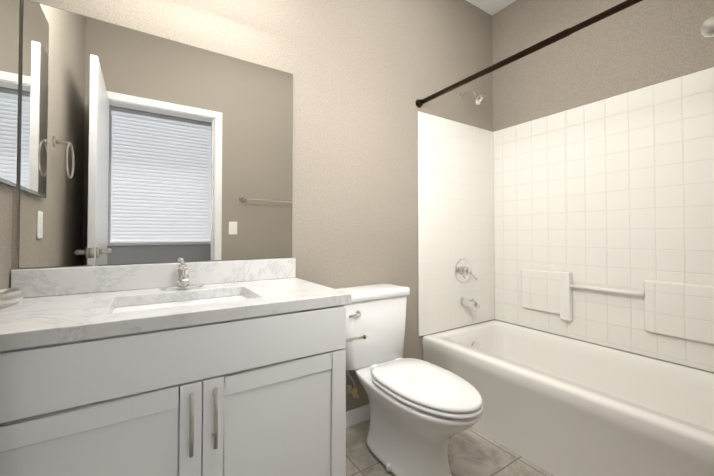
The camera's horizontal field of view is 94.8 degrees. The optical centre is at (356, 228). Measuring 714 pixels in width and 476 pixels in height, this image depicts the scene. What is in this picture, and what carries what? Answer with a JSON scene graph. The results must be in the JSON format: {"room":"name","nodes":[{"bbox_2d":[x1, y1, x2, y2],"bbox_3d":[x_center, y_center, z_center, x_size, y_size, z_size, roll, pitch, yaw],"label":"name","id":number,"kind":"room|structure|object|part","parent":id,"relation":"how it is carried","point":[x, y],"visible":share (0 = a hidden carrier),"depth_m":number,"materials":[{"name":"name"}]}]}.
{"room":"bathroom","nodes":[
{"label":"bathroom","id":0,"kind":"room"},
{"bbox_2d":[0,183,12,288],"bbox_3d":[-0.763,-0.318,0.393,0.115,2.740,1.609,1,-1,-33],"label":"wall","id":1,"kind":"structure","parent":0,"point":[6,195],"depth_m":1.05,"materials":[{"name":"beige paint"}]},
{"bbox_2d":[0,0,20,187],"bbox_3d":[-1.038,-0.519,0.943,0.014,0.760,0.372,1,-1,-33],"label":"medicine cabinet mirror","id":2,"kind":"object","parent":1,"relation":"attached to","point":[10,13],"visible":1,"depth_m":1.02,"materials":[{"name":"grey"}]},
{"bbox_2d":[11,0,493,410],"bbox_3d":[-0.083,-0.293,1.858,2.847,2.740,0.115,1,-1,-33],"label":"wall","id":3,"kind":"structure","parent":0,"point":[367,74],"depth_m":1.83,"materials":[{"name":"beige paint"}]},
{"bbox_2d":[11,258,295,297],"bbox_3d":[-0.724,0.188,1.353,0.994,0.096,0.019,1,-1,-33],"label":"backsplash","id":4,"kind":"structure","parent":3,"relation":"attached to","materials":[{"name":"stone"}]},
{"bbox_2d":[18,0,292,268],"bbox_3d":[-0.728,-0.319,1.370,0.968,0.918,0.006,1,-1,-33],"label":"mirror","id":5,"kind":"object","parent":3,"relation":"attached to","point":[138,147],"visible":0.98,"depth_m":1.29,"materials":[{"name":"grey"}]},
{"bbox_2d":[346,370,358,398],"bbox_3d":[-0.042,0.805,1.738,0.103,0.200,0.100,1,-1,-33],"label":"water supply valve","id":6,"kind":"object","parent":3,"relation":"attached to","point":[353,392],"visible":0.85,"depth_m":1.72,"materials":[{"name":"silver metal"}]},
{"bbox_2d":[346,404,369,427],"bbox_3d":[0.033,1.036,1.835,0.841,0.083,0.012,1,-1,-33],"label":"baseboard","id":7,"kind":"structure","parent":3,"relation":"attached to","point":[355,416],"depth_m":1.81,"materials":[{"name":"white"}]},
{"bbox_2d":[458,91,485,104],"bbox_3d":[0.786,-0.901,2.243,0.072,0.135,0.198,1,-1,-33],"label":"shower head","id":8,"kind":"object","parent":3,"relation":"attached to","point":[480,99],"visible":1,"depth_m":2.20},
{"bbox_2d":[416,0,642,107],"bbox_3d":[0.801,-0.814,1.481,0.054,0.054,1.493,1,-1,-33],"label":"curtain rod","id":9,"kind":"object","parent":3,"relation":"attached to","point":[560,36],"visible":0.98,"depth_m":1.47,"materials":[{"name":"brown metal"}]},
{"bbox_2d":[346,419,553,475],"bbox_3d":[0.353,1.090,1.158,2.847,0.050,1.724,1,-1,-33],"label":"floor","id":10,"kind":"structure","parent":0,"point":[472,451],"depth_m":1.53,"materials":[{"name":"tile"}]},
{"bbox_2d":[0,258,350,475],"bbox_3d":[-0.574,0.590,1.116,0.996,0.947,0.568,1,-1,-33],"label":"bathroom vanity","id":11,"kind":"object","parent":10,"relation":"on","point":[219,368],"visible":0.96,"depth_m":0.93,"materials":[{"name":"painted wood"},{"name":"quartz"},{"name":"brushed nickel"}]},
{"bbox_3d":[-0.644,0.686,0.786,0.490,0.525,0.020,1,-1,-33],"label":"door","id":12,"kind":"part","parent":11,"relation":"part of","materials":[{"name":"white wood"}]},
{"bbox_2d":[0,278,350,351],"bbox_3d":[-0.583,0.252,1.135,0.996,0.038,0.536,1,-1,-33],"label":"countertop","id":13,"kind":"structure","parent":11,"relation":"on","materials":[{"name":"stone"}]},
{"bbox_2d":[159,258,204,290],"bbox_3d":[-0.665,0.177,1.260,0.158,0.115,0.170,1,-1,-33],"label":"faucet","id":14,"kind":"object","parent":13,"relation":"on","point":[182,276],"depth_m":1.31,"materials":[{"name":"silver metal"}]},
{"bbox_3d":[-0.447,0.522,0.883,0.011,0.164,0.036,1,-1,-33],"label":"handle","id":15,"kind":"part","parent":11,"relation":"part of","materials":[{"name":"silver metal"}]},
{"bbox_3d":[-0.396,0.523,0.916,0.011,0.164,0.036,1,-1,-33],"label":"handle","id":16,"kind":"part","parent":11,"relation":"part of","materials":[{"name":"silver metal"}]},
{"bbox_3d":[-0.240,0.690,1.047,0.464,0.525,0.020,1,-1,-33],"label":"door","id":17,"kind":"part","parent":11,"relation":"part of","materials":[{"name":"white wood"}]},
{"bbox_2d":[346,335,366,342],"bbox_3d":[-0.025,0.480,1.282,0.140,0.106,0.044,1,-1,-33],"label":"toilet paper holder","id":18,"kind":"object","parent":11,"relation":"attached to","point":[356,338],"visible":0.35,"depth_m":1.29,"materials":[{"name":"silver metal"}]},
{"bbox_2d":[335,283,482,475],"bbox_3d":[0.224,0.691,1.506,0.423,0.759,0.774,1,-1,-33],"label":"toilet","id":19,"kind":"object","parent":10,"relation":"on","point":[422,412],"visible":0.98,"depth_m":1.42,"materials":[{"name":"white ceramic"}]},
{"bbox_3d":[-0.009,0.411,1.574,0.072,0.028,0.027,1,-1,-33],"label":"flush handle","id":20,"kind":"part","parent":19,"relation":"part of","materials":[{"name":"silver metal"}]},
{"bbox_3d":[0.071,0.337,1.750,0.423,0.042,0.210,1,-1,-33],"label":"tank lid","id":21,"kind":"part","parent":19,"relation":"part of","materials":[{"name":"white ceramic"}]},
{"bbox_3d":[0.069,0.531,1.749,0.400,0.345,0.190,1,-1,-33],"label":"tank","id":22,"kind":"part","parent":19,"relation":"part of","materials":[{"name":"white ceramic"}]},
{"bbox_3d":[0.297,0.675,1.394,0.331,0.018,0.506,1,-1,-33],"label":"seat","id":23,"kind":"part","parent":19,"relation":"part of","materials":[{"name":"white plastic"}]},
{"bbox_3d":[0.295,0.653,1.397,0.326,0.024,0.508,1,-1,-33],"label":"lid","id":24,"kind":"part","parent":19,"relation":"part of","materials":[{"name":"white plastic"}]},
{"bbox_2d":[418,67,713,475],"bbox_3d":[1.120,0.159,1.670,0.784,1.829,1.488,1,-1,-33],"label":"bathtub","id":25,"kind":"object","parent":10,"relation":"on","point":[592,223],"visible":0.98,"depth_m":1.83,"materials":[{"name":"white ceramic"}]},
{"bbox_2d":[454,259,477,282],"bbox_3d":[0.758,0.294,2.267,0.170,0.170,0.067,1,-1,-33],"label":"escutcheon","id":26,"kind":"object","parent":25,"relation":"attached to","point":[463,271],"visible":1,"depth_m":2.26,"materials":[{"name":"silver metal"}]},
{"bbox_3d":[0.779,0.310,2.275,0.114,0.100,0.057,1,-1,-33],"label":"valve mount handle","id":27,"kind":"part","parent":26,"relation":"part of","materials":[{"name":"silver metal"}]},
{"bbox_2d":[460,297,480,308],"bbox_3d":[0.776,0.505,2.235,0.060,0.073,0.135,1,-1,-33],"label":"tub spout","id":28,"kind":"object","parent":25,"relation":"attached to","point":[472,303],"visible":1,"depth_m":2.22,"materials":[{"name":"silver metal"}]},
{"bbox_2d":[521,269,559,314],"bbox_3d":[1.228,0.412,2.179,0.024,0.271,0.275,1,-1,-33],"label":"shelf","id":29,"kind":"object","parent":25,"relation":"attached to","point":[540,288],"depth_m":2.17,"materials":[{"name":"ceramic"}]},
{"bbox_3d":[1.304,0.419,2.046,0.040,0.300,0.058,1,-1,-33],"label":"surround post","id":30,"kind":"part","parent":25,"relation":"part of","materials":[{"name":"white plastic"}]},
{"bbox_2d":[644,280,713,343],"bbox_3d":[1.616,0.402,1.578,0.024,0.271,0.365,1,-1,-33],"label":"shelf","id":31,"kind":"object","parent":25,"relation":"attached to","point":[679,310],"depth_m":1.61,"materials":[{"name":"tile"}]},
{"bbox_2d":[466,0,515,14],"bbox_3d":[0.353,-1.699,1.207,2.847,0.050,1.724,1,-1,-33],"label":"ceiling","id":32,"kind":"structure","parent":0,"point":[491,7],"depth_m":2.42,"materials":[{"name":"white paint"}]},
{"bbox_2d":[492,0,713,372],"bbox_3d":[1.532,-0.292,1.875,0.115,2.740,1.609,1,-1,-33],"label":"wall","id":33,"kind":"structure","parent":0,"point":[642,44],"depth_m":1.99,"materials":[{"name":"beige paint"}]},
{"bbox_3d":[1.162,-0.312,0.747,1.731,2.740,0.115,1,-1,-33],"label":"wall","id":34,"kind":"structure","parent":0,"visible":0},
{"bbox_2d":[701,16,713,36],"bbox_3d":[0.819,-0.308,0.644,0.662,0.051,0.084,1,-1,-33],"label":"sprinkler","id":35,"kind":"object","parent":34,"relation":"attached to","point":[707,28],"visible":1,"depth_m":0.50,"materials":[{"name":"silver metal"}]},
{"bbox_3d":[-0.229,0.022,-0.157,0.019,2.040,0.119,1,-1,-33],"label":"door frame","id":36,"kind":"structure","parent":0,"visible":0},
{"label":"door","id":37,"kind":"structure","parent":36,"relation":"attached to","visible":0},
{"bbox_2d":[0,288,23,308],"bbox_3d":[-0.597,0.108,0.473,0.162,0.066,0.172,1,-1,-32],"label":"door handle","id":38,"kind":"object","parent":37,"relation":"attached to","point":[9,297],"depth_m":0.49,"materials":[{"name":"silver metal"}]}
]}

